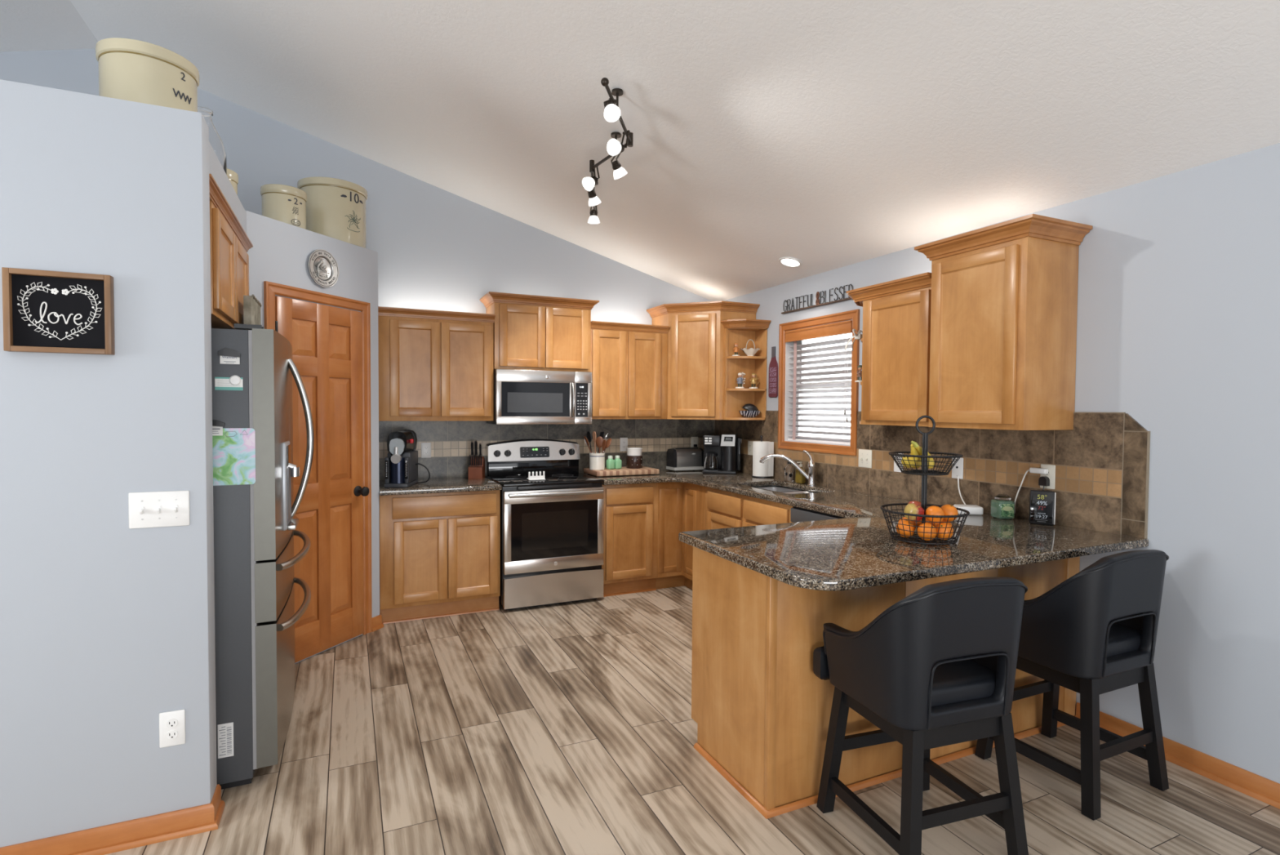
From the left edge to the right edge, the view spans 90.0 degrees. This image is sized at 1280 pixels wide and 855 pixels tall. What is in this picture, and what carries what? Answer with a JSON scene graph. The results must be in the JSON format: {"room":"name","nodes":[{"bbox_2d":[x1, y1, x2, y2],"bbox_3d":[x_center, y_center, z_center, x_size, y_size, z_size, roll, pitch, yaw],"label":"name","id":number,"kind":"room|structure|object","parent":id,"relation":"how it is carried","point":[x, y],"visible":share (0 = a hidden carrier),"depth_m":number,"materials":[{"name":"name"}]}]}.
{"room":"kitchen","nodes":[
{"label":"kitchen","id":0,"kind":"room"},
{"bbox_2d":[0,79,217,847],"bbox_3d":[-2.662,0.168,1.692,2.563,2.428,0.120,0,2,-25],"label":"wall partition","id":1,"kind":"structure","parent":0,"point":[107,626],"depth_m":2.06,"materials":[{"name":"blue paint"}]},
{"bbox_2d":[1,266,115,355],"bbox_3d":[-1.799,-0.356,1.985,0.259,0.249,0.034,0,2,-25],"label":"love sign","id":2,"kind":"object","parent":1,"relation":"attached to","point":[44,311],"visible":1,"depth_m":1.98,"materials":[{"name":"brown wood"}]},
{"bbox_2d":[0,783,225,854],"bbox_3d":[-2.653,1.340,1.720,2.587,0.083,0.144,0,2,-25],"label":"baseboard","id":3,"kind":"structure","parent":1,"relation":"attached to","point":[149,829],"depth_m":2.10,"materials":[{"name":"red wood"}]},
{"bbox_2d":[95,37,199,111],"bbox_3d":[-1.863,-1.234,2.432,0.314,0.315,0.314,1,2,11],"label":"stoneware crock","id":4,"kind":"object","parent":1,"relation":"on","point":[134,70],"visible":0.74,"depth_m":2.31,"materials":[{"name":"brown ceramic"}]},
{"bbox_2d":[128,489,190,528],"bbox_3d":[-1.586,0.271,2.109,0.165,0.118,0.022,0,2,-25],"label":"light switch","id":5,"kind":"object","parent":1,"relation":"attached to","point":[167,508],"visible":1,"depth_m":2.11,"materials":[{"name":"white plastic"}]},
{"bbox_2d":[159,708,185,747],"bbox_3d":[-1.570,1.010,2.147,0.072,0.118,0.008,0,2,-25],"label":"wall outlet","id":6,"kind":"object","parent":1,"relation":"attached to","point":[171,723],"visible":1,"depth_m":2.15,"materials":[{"name":"white plastic"}]},
{"bbox_2d":[166,718,177,727],"bbox_3d":[-1.569,0.991,2.145,0.031,0.029,0.002,0,2,-25],"label":"receptacle","id":7,"kind":"object","parent":6,"relation":"attached to","point":[171,722],"depth_m":2.14,"materials":[{"name":"white plastic"}]},
{"bbox_2d":[166,729,177,738],"bbox_3d":[-1.569,1.030,2.146,0.031,0.029,0.002,0,2,-25],"label":"receptacle","id":8,"kind":"object","parent":6,"relation":"attached to","point":[171,734],"depth_m":2.14,"materials":[{"name":"white plastic"}]},
{"bbox_2d":[208,142,246,233],"bbox_3d":[-2.260,0.138,2.581,1.033,2.442,1.163,0,2,-25],"label":"wall","id":9,"kind":"structure","parent":0,"point":[215,169],"depth_m":2.74,"materials":[{"name":"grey paint"}]},
{"bbox_2d":[197,106,226,174],"bbox_3d":[-1.892,-1.230,2.776,0.164,0.287,0.164,0,2,-25],"label":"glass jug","id":10,"kind":"object","parent":9,"relation":"on","point":[215,141],"visible":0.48,"depth_m":2.76,"materials":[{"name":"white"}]},
{"bbox_2d":[208,173,253,328],"bbox_3d":[-2.030,-0.674,2.631,0.632,0.467,1.100,0,2,-25],"label":"upper cabinet","id":11,"kind":"object","parent":9,"relation":"attached to","point":[229,244],"visible":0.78,"depth_m":2.65,"materials":[{"name":"brown wood"}]},
{"bbox_2d":[226,168,238,195],"bbox_3d":[-2.070,-1.175,3.131,0.179,0.155,0.179,-1,2,-42],"label":"stoneware crock","id":12,"kind":"object","parent":9,"relation":"on","point":[233,176],"visible":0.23,"depth_m":3.12,"materials":[{"name":"brown ceramic"}]},
{"bbox_2d":[245,210,379,663],"bbox_3d":[-3.152,0.100,3.514,3.185,2.455,1.277,0,2,-25],"label":"wall","id":13,"kind":"structure","parent":0,"point":[280,253],"depth_m":3.81,"materials":[{"name":"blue paint"}]},
{"bbox_2d":[260,183,306,229],"bbox_3d":[-2.048,-1.244,3.683,0.236,0.235,0.236,1,2,30],"label":"stoneware crock","id":14,"kind":"object","parent":13,"relation":"on","point":[286,204],"visible":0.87,"depth_m":3.59,"materials":[{"name":"brown ceramic"}]},
{"bbox_2d":[263,280,372,662],"bbox_3d":[-1.828,0.273,3.748,0.091,2.112,0.738,1,2,20],"label":"door","id":15,"kind":"structure","parent":13,"relation":"in","point":[331,345],"depth_m":3.81,"materials":[{"name":"red wood"}]},
{"bbox_2d":[307,248,338,287],"bbox_3d":[-1.851,-0.927,3.735,0.022,0.220,0.220,1,2,20],"label":"plate","id":16,"kind":"object","parent":13,"relation":"attached to","point":[323,268],"visible":1,"depth_m":3.74,"materials":[{"name":"metal"}]},
{"bbox_2d":[297,177,368,248],"bbox_3d":[-1.949,-1.329,4.067,0.405,0.385,0.405,1,2,28],"label":"stoneware crock","id":17,"kind":"object","parent":13,"relation":"on","point":[336,208],"visible":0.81,"depth_m":3.90,"materials":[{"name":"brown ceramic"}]},
{"bbox_2d":[372,613,383,631],"bbox_3d":[-1.717,1.276,4.197,0.044,0.083,0.134,1,2,8],"label":"baseboard","id":18,"kind":"structure","parent":13,"relation":"attached to","point":[377,623],"depth_m":4.18,"materials":[{"name":"red wood"}]},
{"bbox_2d":[0,48,711,477],"bbox_3d":[-2.824,-0.546,4.428,8.050,3.698,0.150,0,2,-25],"label":"wall","id":19,"kind":"structure","parent":0,"point":[437,248],"depth_m":4.85,"materials":[{"name":"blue paint"}]},
{"bbox_2d":[421,442,431,457],"bbox_3d":[-1.637,0.174,4.896,0.072,0.118,0.008,0,2,-25],"label":"wall outlet","id":20,"kind":"object","parent":19,"relation":"attached to","point":[425,446],"visible":1,"depth_m":4.89,"materials":[{"name":"white plastic"}]},
{"bbox_2d":[377,306,495,421],"bbox_3d":[-1.518,-0.446,4.745,0.812,0.789,0.362,0,2,-25],"label":"upper cabinet","id":21,"kind":"object","parent":19,"relation":"attached to","point":[434,365],"visible":0.98,"depth_m":4.60,"materials":[{"name":"brown wood"}]},
{"bbox_2d":[480,291,599,372],"bbox_3d":[-0.796,-0.724,5.055,0.866,0.561,0.382,0,2,-25],"label":"upper cabinet","id":22,"kind":"object","parent":19,"relation":"attached to","point":[531,332],"visible":0.96,"depth_m":4.90,"materials":[{"name":"brown wood"}]},
{"bbox_2d":[486,368,591,424],"bbox_3d":[-0.789,-0.234,5.043,0.758,0.410,0.415,0,2,-25],"label":"microwave","id":23,"kind":"object","parent":22,"relation":"attached to","point":[521,397],"visible":1,"depth_m":4.89,"materials":[{"name":"silver metal"}]},
{"bbox_2d":[378,418,715,479],"bbox_3d":[-0.637,0.153,5.362,2.923,0.468,0.010,0,2,-25],"label":"backsplash","id":24,"kind":"structure","parent":19,"relation":"attached to","point":[450,440],"depth_m":5.25,"materials":[{"name":"tile"}]},
{"bbox_2d":[619,437,627,451],"bbox_3d":[-0.140,0.148,5.579,0.072,0.118,0.008,0,2,-25],"label":"wall outlet","id":25,"kind":"object","parent":19,"relation":"attached to","point":[624,441],"visible":0.91,"depth_m":5.58,"materials":[{"name":"white plastic"}]},
{"bbox_2d":[590,320,670,418],"bbox_3d":[-0.139,-0.461,5.375,0.692,0.777,0.362,0,2,-25],"label":"upper cabinet","id":26,"kind":"object","parent":19,"relation":"attached to","point":[628,362],"visible":0.96,"depth_m":5.23,"materials":[{"name":"brown wood"}]},
{"bbox_2d":[646,300,759,419],"bbox_3d":[0.523,-0.551,5.491,0.715,0.959,0.696,0,2,-25],"label":"upper cabinet","id":27,"kind":"object","parent":19,"relation":"attached to","point":[695,334],"visible":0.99,"depth_m":5.29,"materials":[{"name":"brown wood"}]},
{"bbox_2d":[0,0,1279,301],"bbox_3d":[-0.979,-1.653,0.435,8.200,1.438,9.100,0,2,-25],"label":"ceiling","id":28,"kind":"structure","parent":0,"point":[826,135],"depth_m":3.04,"materials":[{"name":"paint"}]},
{"bbox_2d":[582,77,633,223],"bbox_3d":[-0.218,-1.483,3.687,0.222,0.303,1.653,0,2,-11],"label":"track light","id":29,"kind":"object","parent":28,"relation":"attached to","point":[612,113],"visible":1,"depth_m":3.32,"materials":[{"name":"brown metal"}]},
{"bbox_2d":[612,160,621,170],"bbox_3d":[-0.127,-1.409,3.447,0.051,0.052,0.050,0,2,-25],"label":"socket","id":30,"kind":"object","parent":29,"relation":"attached to","point":[616,166],"depth_m":3.43,"materials":[{"name":"brown metal"}]},
{"bbox_2d":[778,257,802,267],"bbox_3d":[1.071,-1.177,4.559,0.161,0.051,0.167,-1,2,-30],"label":"recessed light","id":31,"kind":"object","parent":28,"relation":"in","point":[786,261],"visible":1,"depth_m":4.55,"materials":[{"name":"white plastic"}]},
{"bbox_2d":[104,585,1279,854],"bbox_3d":[-1.000,1.476,0.524,8.200,0.100,9.100,0,2,-25],"label":"floor","id":32,"kind":"structure","parent":0,"point":[564,728],"depth_m":2.51,"materials":[{"name":"brown wood"}]},
{"bbox_2d":[211,323,314,789],"bbox_3d":[-1.932,0.479,2.712,0.984,1.758,0.911,0,2,-25],"label":"refrigerator","id":33,"kind":"object","parent":32,"relation":"on","point":[255,525],"visible":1,"depth_m":2.43,"materials":[{"name":"grey metal"}]},
{"bbox_2d":[212,419,225,435],"bbox_3d":[-1.562,-0.001,2.356,0.056,0.062,0.012,0,2,-25],"label":"clip","id":34,"kind":"object","parent":33,"relation":"attached to","point":[217,426],"visible":0.66,"depth_m":2.36,"materials":[{"name":"black plastic"}]},
{"bbox_2d":[214,375,243,390],"bbox_3d":[-1.525,-0.166,2.372,0.088,0.056,0.009,0,2,-25],"label":"card","id":35,"kind":"object","parent":33,"relation":"attached to","point":[234,382],"visible":1,"depth_m":2.37,"materials":[{"name":"white paper"}]},
{"bbox_2d":[217,347,240,364],"bbox_3d":[-1.521,-0.265,2.369,0.072,0.060,0.012,0,2,-25],"label":"clip","id":36,"kind":"object","parent":33,"relation":"attached to","point":[227,356],"visible":1,"depth_m":2.37,"materials":[{"name":"black plastic"}]},
{"bbox_2d":[212,427,255,485],"bbox_3d":[-1.518,0.109,2.387,0.142,0.212,0.003,0,2,-25],"label":"painting","id":37,"kind":"object","parent":33,"relation":"attached to","point":[233,451],"visible":0.96,"depth_m":2.39},
{"bbox_2d":[243,293,262,324],"bbox_3d":[-1.840,-0.500,3.043,0.041,0.225,0.304,0,2,-25],"label":"tray stand","id":38,"kind":"object","parent":33,"relation":"on","point":[251,305],"visible":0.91,"depth_m":2.91,"materials":[{"name":"wood"}]},
{"bbox_2d":[378,489,500,623],"bbox_3d":[-1.481,0.870,4.665,0.797,0.871,0.613,0,2,-25],"label":"base cabinet","id":39,"kind":"object","parent":32,"relation":"on","point":[440,553],"visible":0.94,"depth_m":4.38,"materials":[{"name":"brown wood"}]},
{"bbox_2d":[378,476,502,495],"bbox_3d":[-1.469,0.417,4.636,0.799,0.036,0.632,0,2,-25],"label":"countertop","id":40,"kind":"structure","parent":39,"relation":"on","point":[439,485],"depth_m":4.45,"materials":[{"name":"brown stone"}]},
{"bbox_2d":[384,429,430,487],"bbox_3d":[-1.610,0.211,4.456,0.254,0.384,0.309,0,2,-6],"label":"machine","id":41,"kind":"object","parent":40,"relation":"on","point":[402,463],"visible":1,"depth_m":4.34,"materials":[{"name":"grey plastic"}]},
{"bbox_2d":[384,479,417,487],"bbox_3d":[-1.661,0.389,4.460,0.154,0.028,0.300,0,2,-6],"label":"tray","id":42,"kind":"object","parent":41,"relation":"attached to","point":[402,482],"depth_m":4.33,"materials":[{"name":"grey plastic"}]},
{"bbox_2d":[468,456,484,479],"bbox_3d":[-1.264,0.309,4.953,0.104,0.165,0.140,0,2,-5],"label":"knife block","id":43,"kind":"object","parent":40,"relation":"on","point":[475,472],"visible":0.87,"depth_m":4.89,"materials":[{"name":"brown wood"}]},
{"bbox_2d":[486,439,604,609],"bbox_3d":[-0.737,0.703,4.930,0.762,1.199,0.719,0,2,-25],"label":"electric range","id":44,"kind":"object","parent":32,"relation":"on","point":[552,528],"visible":0.99,"depth_m":4.70,"materials":[{"name":"silver metal"}]},
{"bbox_2d":[527,471,545,479],"bbox_3d":[-0.773,0.358,4.750,0.136,0.062,0.042,0,2,-25],"label":"spoon rest","id":45,"kind":"object","parent":44,"relation":"on","point":[536,477],"visible":1,"depth_m":4.75,"materials":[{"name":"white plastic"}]},
{"bbox_2d":[487,472,604,487],"bbox_3d":[-0.734,0.398,4.921,0.762,0.024,0.580,0,2,-25],"label":"cooktop","id":46,"kind":"object","parent":44,"relation":"in","point":[505,479],"depth_m":4.78,"materials":[{"name":"black glass"}]},
{"bbox_2d":[601,482,657,596],"bbox_3d":[-0.194,0.862,5.253,0.478,0.871,0.613,0,2,-25],"label":"base cabinet","id":47,"kind":"object","parent":32,"relation":"on","point":[630,528],"visible":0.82,"depth_m":4.99,"materials":[{"name":"brown wood"}]},
{"bbox_2d":[655,481,705,589],"bbox_3d":[0.334,0.872,5.020,0.290,0.871,0.430,0,2,-25],"label":"base cabinet","id":48,"kind":"object","parent":32,"relation":"on","point":[681,505],"visible":0.84,"depth_m":5.13,"materials":[{"name":"brown wood"}]},
{"bbox_2d":[705,486,808,529],"bbox_3d":[0.995,0.890,4.511,0.668,0.871,1.045,0,2,-25],"label":"base cabinet","id":49,"kind":"object","parent":32,"relation":"on","point":[723,508],"visible":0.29,"depth_m":4.40,"materials":[{"name":"brown wood"}]},
{"bbox_2d":[790,506,844,522],"bbox_3d":[1.305,0.916,3.745,0.604,0.868,0.592,0,2,-25],"label":"dishwasher","id":50,"kind":"object","parent":32,"relation":"on","point":[797,513],"visible":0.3,"depth_m":3.74,"materials":[{"name":"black metal"}]},
{"bbox_2d":[691,546,1079,818],"bbox_3d":[1.134,0.937,2.896,1.777,0.871,0.600,0,2,-25],"label":"base cabinet","id":51,"kind":"object","parent":32,"relation":"on","point":[761,710],"visible":0.29,"depth_m":2.44,"materials":[{"name":"brown wood"}]},
{"bbox_2d":[580,469,1148,591],"bbox_3d":[0.621,0.449,3.984,1.800,0.036,3.557,0,2,-25],"label":"countertop","id":52,"kind":"structure","parent":51,"relation":"on","point":[857,550],"depth_m":2.64,"materials":[{"name":"brown stone"}]},
{"bbox_2d":[583,466,659,476],"bbox_3d":[-0.156,0.365,5.303,0.550,0.048,0.320,0,2,-25],"label":"cutting board","id":53,"kind":"object","parent":52,"relation":"on","point":[624,470],"visible":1,"depth_m":5.18,"materials":[{"name":"brown wood"}]},
{"bbox_2d":[589,452,604,470],"bbox_3d":[-0.348,0.274,5.206,0.128,0.136,0.128,0,2,-25],"label":"utensil crock","id":54,"kind":"object","parent":53,"relation":"on","point":[597,460],"visible":1,"depth_m":5.15,"materials":[{"name":"white ceramic"}]},
{"bbox_2d":[605,455,614,469],"bbox_3d":[-0.244,0.286,5.249,0.058,0.112,0.058,-1,2,-36],"label":"shaker","id":55,"kind":"object","parent":53,"relation":"on","point":[610,462],"visible":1,"depth_m":5.23,"materials":[{"name":"green glass"}]},
{"bbox_2d":[626,455,642,468],"bbox_3d":[-0.047,0.287,5.364,0.136,0.106,0.140,0,2,-25],"label":"canister","id":56,"kind":"object","parent":53,"relation":"on","point":[632,461],"visible":0.98,"depth_m":5.31,"materials":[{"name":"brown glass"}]},
{"bbox_2d":[626,447,642,455],"bbox_3d":[-0.047,0.206,5.364,0.136,0.067,0.135,0,2,-25],"label":"lid","id":57,"kind":"object","parent":56,"relation":"on","point":[630,451],"visible":0.98,"depth_m":5.31,"materials":[{"name":"white ceramic"}]},
{"bbox_2d":[666,447,703,471],"bbox_3d":[0.415,0.281,5.719,0.320,0.198,0.172,0,2,-25],"label":"toaster","id":58,"kind":"object","parent":52,"relation":"on","point":[677,458],"visible":0.99,"depth_m":5.65,"materials":[{"name":"metal"}]},
{"bbox_2d":[702,433,741,474],"bbox_3d":[0.706,0.223,5.490,0.320,0.332,0.262,1,2,9],"label":"coffee maker","id":59,"kind":"object","parent":52,"relation":"on","point":[722,453],"visible":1,"depth_m":5.42,"materials":[{"name":"black plastic"}]},
{"bbox_2d":[751,435,773,478],"bbox_3d":[0.975,0.231,5.141,0.148,0.339,0.148,0,2,-25],"label":"paper towel roll","id":60,"kind":"object","parent":52,"relation":"on","point":[761,448],"visible":1,"depth_m":5.09,"materials":[{"name":"white paper"}]},
{"bbox_2d":[754,485,814,493],"bbox_3d":[1.006,0.550,4.519,0.430,0.189,0.720,0,2,-25],"label":"sink","id":61,"kind":"object","parent":52,"relation":"in","point":[777,488],"visible":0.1,"depth_m":4.82,"materials":[{"name":"metal"}]},
{"bbox_2d":[759,449,815,485],"bbox_3d":[1.081,0.287,4.699,0.420,0.254,0.060,1,2,31],"label":"kitchen faucet","id":62,"kind":"object","parent":52,"relation":"on","point":[811,476],"visible":1,"depth_m":4.62,"materials":[{"name":"silver metal"}]},
{"bbox_2d":[783,457,794,481],"bbox_3d":[1.129,0.321,4.865,0.084,0.178,0.070,0,2,-25],"label":"soap bottle","id":63,"kind":"object","parent":52,"relation":"on","point":[788,469],"visible":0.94,"depth_m":4.84,"materials":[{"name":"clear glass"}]},
{"bbox_2d":[795,461,805,483],"bbox_3d":[1.186,0.334,4.732,0.056,0.160,0.072,0,2,-25],"label":"soap bottle","id":64,"kind":"object","parent":52,"relation":"on","point":[800,477],"visible":0.73,"depth_m":4.71,"materials":[{"name":"plastic"}]},
{"bbox_2d":[880,415,969,546],"bbox_3d":[1.186,0.211,2.666,0.339,0.523,0.341,0,2,5],"label":"fruit basket stand","id":65,"kind":"object","parent":52,"relation":"on","point":[924,472],"visible":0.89,"depth_m":2.63,"materials":[{"name":"black metal"}]},
{"bbox_2d":[896,520,915,537],"bbox_3d":[1.101,0.421,2.654,0.072,0.071,0.072,0,2,-1],"label":"orange","id":66,"kind":"object","parent":65,"relation":"in","point":[904,522],"visible":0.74,"depth_m":2.63,"materials":[{"name":"food"}]},
{"bbox_2d":[903,502,924,521],"bbox_3d":[1.131,0.351,2.640,0.078,0.073,0.078,0,2,-10],"label":"apple","id":67,"kind":"object","parent":66,"relation":"on","point":[911,508],"visible":0.85,"depth_m":2.61,"materials":[{"name":"food"}]},
{"bbox_2d":[901,440,934,468],"bbox_3d":[1.164,0.115,2.695,0.181,0.124,0.078,-1,2,-37],"label":"banana bunch","id":68,"kind":"object","parent":65,"relation":"in","point":[916,449],"visible":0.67,"depth_m":2.68,"materials":[{"name":"food"}]},
{"bbox_2d":[880,502,969,544],"bbox_3d":[1.184,0.401,2.671,0.341,0.125,0.340,0,2,-25],"label":"basket","id":69,"kind":"object","parent":65,"relation":"on","point":[924,506],"depth_m":2.58,"materials":[{"name":"black metal"}]},
{"bbox_2d":[888,450,963,475],"bbox_3d":[1.186,0.149,2.664,0.283,0.085,0.282,0,2,-25],"label":"basket","id":70,"kind":"object","parent":65,"relation":"on","point":[924,471],"depth_m":2.62,"materials":[{"name":"black metal"}]},
{"bbox_2d":[917,522,936,540],"bbox_3d":[1.164,0.423,2.596,0.072,0.071,0.071,0,2,0],"label":"orange","id":71,"kind":"object","parent":65,"relation":"in","point":[926,524],"visible":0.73,"depth_m":2.57,"materials":[{"name":"food"}]},
{"bbox_2d":[933,519,951,526],"bbox_3d":[1.274,0.421,2.688,0.072,0.070,0.073,0,2,-17],"label":"orange","id":72,"kind":"object","parent":65,"relation":"in","point":[943,520],"visible":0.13,"depth_m":2.67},
{"bbox_2d":[940,504,958,521],"bbox_3d":[1.279,0.354,2.652,0.073,0.070,0.072,1,2,21],"label":"orange","id":73,"kind":"object","parent":72,"relation":"on","point":[948,509],"visible":0.72,"depth_m":2.63,"materials":[{"name":"food"}]},
{"bbox_2d":[934,522,953,539],"bbox_3d":[1.240,0.423,2.614,0.072,0.071,0.072,0,2,-8],"label":"orange","id":74,"kind":"object","parent":65,"relation":"in","point":[942,524],"visible":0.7,"depth_m":2.59,"materials":[{"name":"food"}]},
{"bbox_2d":[924,505,944,523],"bbox_3d":[1.207,0.355,2.618,0.072,0.070,0.072,-1,2,-41],"label":"orange","id":75,"kind":"object","parent":74,"relation":"on","point":[933,509],"visible":0.81,"depth_m":2.59,"materials":[{"name":"food"}]},
{"bbox_2d":[953,503,983,515],"bbox_3d":[1.737,0.434,3.387,0.124,0.042,0.100,1,2,10],"label":"hub","id":76,"kind":"object","parent":52,"relation":"on","point":[975,509],"visible":0.77,"depth_m":3.34,"materials":[{"name":"white plastic"}]},
{"bbox_2d":[990,493,1014,519],"bbox_3d":[1.840,0.400,3.245,0.082,0.121,0.084,0,2,-3],"label":"candle jar","id":77,"kind":"object","parent":52,"relation":"on","point":[1002,506],"visible":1,"depth_m":3.21,"materials":[{"name":"green glass"}]},
{"bbox_2d":[1028,489,1056,525],"bbox_3d":[1.935,0.388,3.077,0.106,0.169,0.056,2,2,35],"label":"clock","id":78,"kind":"object","parent":52,"relation":"on","point":[1042,503],"visible":0.99,"depth_m":3.06,"materials":[{"name":"black plastic"}]},
{"bbox_2d":[813,576,1028,854],"bbox_3d":[0.944,0.923,2.175,0.533,0.937,0.492,0,2,-18],"label":"bar stool","id":79,"kind":"object","parent":32,"relation":"on","point":[936,667],"visible":1,"depth_m":1.99,"materials":[{"name":"black leather"}]},
{"bbox_2d":[974,549,1168,820],"bbox_3d":[1.724,0.917,2.568,0.533,0.937,0.492,0,2,-25],"label":"bar stool","id":80,"kind":"object","parent":32,"relation":"on","point":[1093,633],"visible":0.81,"depth_m":2.38,"materials":[{"name":"black leather"}]},
{"bbox_2d":[723,142,1279,782],"bbox_3d":[2.585,0.176,2.034,0.150,2.460,8.740,0,2,-25],"label":"wall","id":81,"kind":"structure","parent":0,"point":[1178,317],"depth_m":2.58,"materials":[{"name":"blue paint"}]},
{"bbox_2d":[720,319,770,419],"bbox_3d":[0.855,-0.464,5.202,0.350,0.805,0.218,0,2,-25],"label":"open corner shelf","id":82,"kind":"object","parent":81,"relation":"attached to","point":[740,331],"visible":0.98,"depth_m":5.27,"materials":[{"name":"brown wood"}]},
{"bbox_2d":[735,372,745,388],"bbox_3d":[0.819,-0.387,5.241,0.076,0.133,0.077,1,2,24],"label":"figurine","id":83,"kind":"object","parent":82,"relation":"on","point":[740,375],"visible":1,"depth_m":5.23,"materials":[{"name":"beige ceramic"}]},
{"bbox_2d":[738,403,759,417],"bbox_3d":[0.903,-0.140,5.265,0.176,0.115,0.109,0,2,-2],"label":"patterned bowl","id":84,"kind":"object","parent":82,"relation":"on","point":[752,411],"visible":1,"depth_m":5.23,"materials":[{"name":"black ceramic"}]},
{"bbox_2d":[741,338,759,355],"bbox_3d":[0.909,-0.654,5.263,0.156,0.144,0.097,0,2,1],"label":"basket","id":85,"kind":"object","parent":82,"relation":"on","point":[750,352],"visible":0.87,"depth_m":5.24,"materials":[{"name":"beige ceramic"}]},
{"bbox_2d":[741,347,759,355],"bbox_3d":[0.909,-0.616,5.264,0.156,0.068,0.097,0,2,1],"label":"bowl","id":86,"kind":"object","parent":85,"relation":"attached to","point":[750,352],"depth_m":5.24,"materials":[{"name":"beige ceramic"}]},
{"bbox_2d":[748,373,759,388],"bbox_3d":[0.936,-0.384,5.272,0.076,0.129,0.076,1,2,27],"label":"figurine","id":87,"kind":"object","parent":82,"relation":"on","point":[753,380],"visible":1,"depth_m":5.26,"materials":[{"name":"beige ceramic"}]},
{"bbox_2d":[768,346,777,396],"bbox_3d":[1.071,-0.446,5.138,0.014,0.404,0.110,0,2,-25],"label":"plaque","id":88,"kind":"object","parent":81,"relation":"attached to","point":[773,366],"visible":1,"depth_m":5.13,"materials":[{"name":"red wood"}]},
{"bbox_2d":[781,284,853,313],"bbox_3d":[1.280,-0.933,4.664,0.020,0.106,0.787,0,2,-25],"label":"sign","id":89,"kind":"object","parent":81,"relation":"attached to","point":[817,301],"visible":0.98,"depth_m":4.64,"materials":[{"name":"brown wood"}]},
{"bbox_2d":[777,309,859,455],"bbox_3d":[1.350,-0.313,4.707,0.168,0.980,0.855,0,2,-25],"label":"window","id":90,"kind":"structure","parent":81,"relation":"in","point":[784,415],"depth_m":4.76,"materials":[{"name":"red wood"}]},
{"bbox_2d":[784,320,852,444],"bbox_3d":[1.314,-0.312,4.691,0.084,0.851,0.719,0,2,-25],"label":"window blind","id":91,"kind":"object","parent":90,"relation":"attached to","point":[845,327],"visible":0.85,"depth_m":4.68,"materials":[{"name":"plastic"}]},
{"bbox_2d":[858,301,862,423],"bbox_3d":[1.417,-0.425,3.972,0.350,0.805,0.218,0,2,-25],"label":"open corner shelf","id":92,"kind":"object","parent":81,"relation":"attached to","point":[860,302],"visible":0.13,"depth_m":3.88,"materials":[{"name":"brown wood"}]},
{"bbox_2d":[844,328,862,351],"bbox_3d":[1.329,-0.541,3.958,0.125,0.129,0.094,-1,2,-42],"label":"bow","id":93,"kind":"object","parent":92,"relation":"on","point":[857,336],"visible":0.91,"depth_m":3.93,"materials":[{"name":"fabric"}]},
{"bbox_2d":[858,448,871,467],"bbox_3d":[1.479,0.205,4.221,0.022,0.118,0.118,0,2,-25],"label":"light switch","id":94,"kind":"object","parent":81,"relation":"attached to","point":[864,455],"visible":1,"depth_m":4.22,"materials":[{"name":"beige plastic"}]},
{"bbox_2d":[846,271,931,426],"bbox_3d":[1.502,-0.415,3.746,0.385,0.799,0.767,0,2,-25],"label":"upper cabinet","id":95,"kind":"object","parent":81,"relation":"attached to","point":[896,338],"visible":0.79,"depth_m":3.55,"materials":[{"name":"brown wood"}]},
{"bbox_2d":[714,410,1124,534],"bbox_3d":[1.417,0.158,4.396,0.010,0.539,3.454,0,2,-25],"label":"backsplash","id":96,"kind":"structure","parent":81,"relation":"attached to","point":[1087,458],"depth_m":3.41,"materials":[{"name":"brown tile"}]},
{"bbox_2d":[951,457,963,479],"bbox_3d":[1.778,0.227,3.584,0.008,0.118,0.072,0,2,-25],"label":"wall plate","id":97,"kind":"object","parent":81,"relation":"attached to","point":[957,469],"visible":0.8,"depth_m":3.58,"materials":[{"name":"white plastic"}]},
{"bbox_2d":[914,213,1092,430],"bbox_3d":[1.753,-0.464,3.152,0.423,0.938,0.636,0,2,-25],"label":"upper cabinet","id":98,"kind":"object","parent":81,"relation":"attached to","point":[1004,299],"visible":1,"depth_m":2.97,"materials":[{"name":"brown wood"}]},
{"bbox_2d":[1014,466,1048,511],"bbox_3d":[1.938,0.327,3.190,0.029,0.258,0.177,0,2,-25],"label":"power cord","id":99,"kind":"object","parent":81,"relation":"attached to","point":[1036,470],"visible":0.8,"depth_m":3.15,"materials":[{"name":"white plastic"}]},
{"bbox_2d":[1040,463,1055,488],"bbox_3d":[1.990,0.239,3.122,0.008,0.118,0.072,0,2,-25],"label":"wall outlet","id":100,"kind":"object","parent":81,"relation":"attached to","point":[1051,468],"visible":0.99,"depth_m":3.11,"materials":[{"name":"beige plastic"}]},
{"bbox_2d":[1038,475,1049,490],"bbox_3d":[1.971,0.280,3.121,0.026,0.084,0.038,0,2,-25],"label":"power adapter","id":101,"kind":"object","parent":100,"relation":"attached to","point":[1043,481],"visible":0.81,"depth_m":3.11,"materials":[{"name":"black plastic"}]},
{"bbox_2d":[1073,411,1150,538],"bbox_3d":[1.859,0.186,3.428,0.011,0.544,1.522,0,2,-25],"label":"trim","id":102,"kind":"structure","parent":81,"relation":"attached to","point":[1136,438],"depth_m":2.78,"materials":[{"name":"brown tile"}]},
{"bbox_2d":[1075,702,1279,808],"bbox_3d":[3.162,1.410,0.579,0.024,0.083,5.345,0,2,-25],"label":"baseboard","id":103,"kind":"structure","parent":81,"relation":"attached to","point":[1263,788],"depth_m":2.54,"materials":[{"name":"red wood"}]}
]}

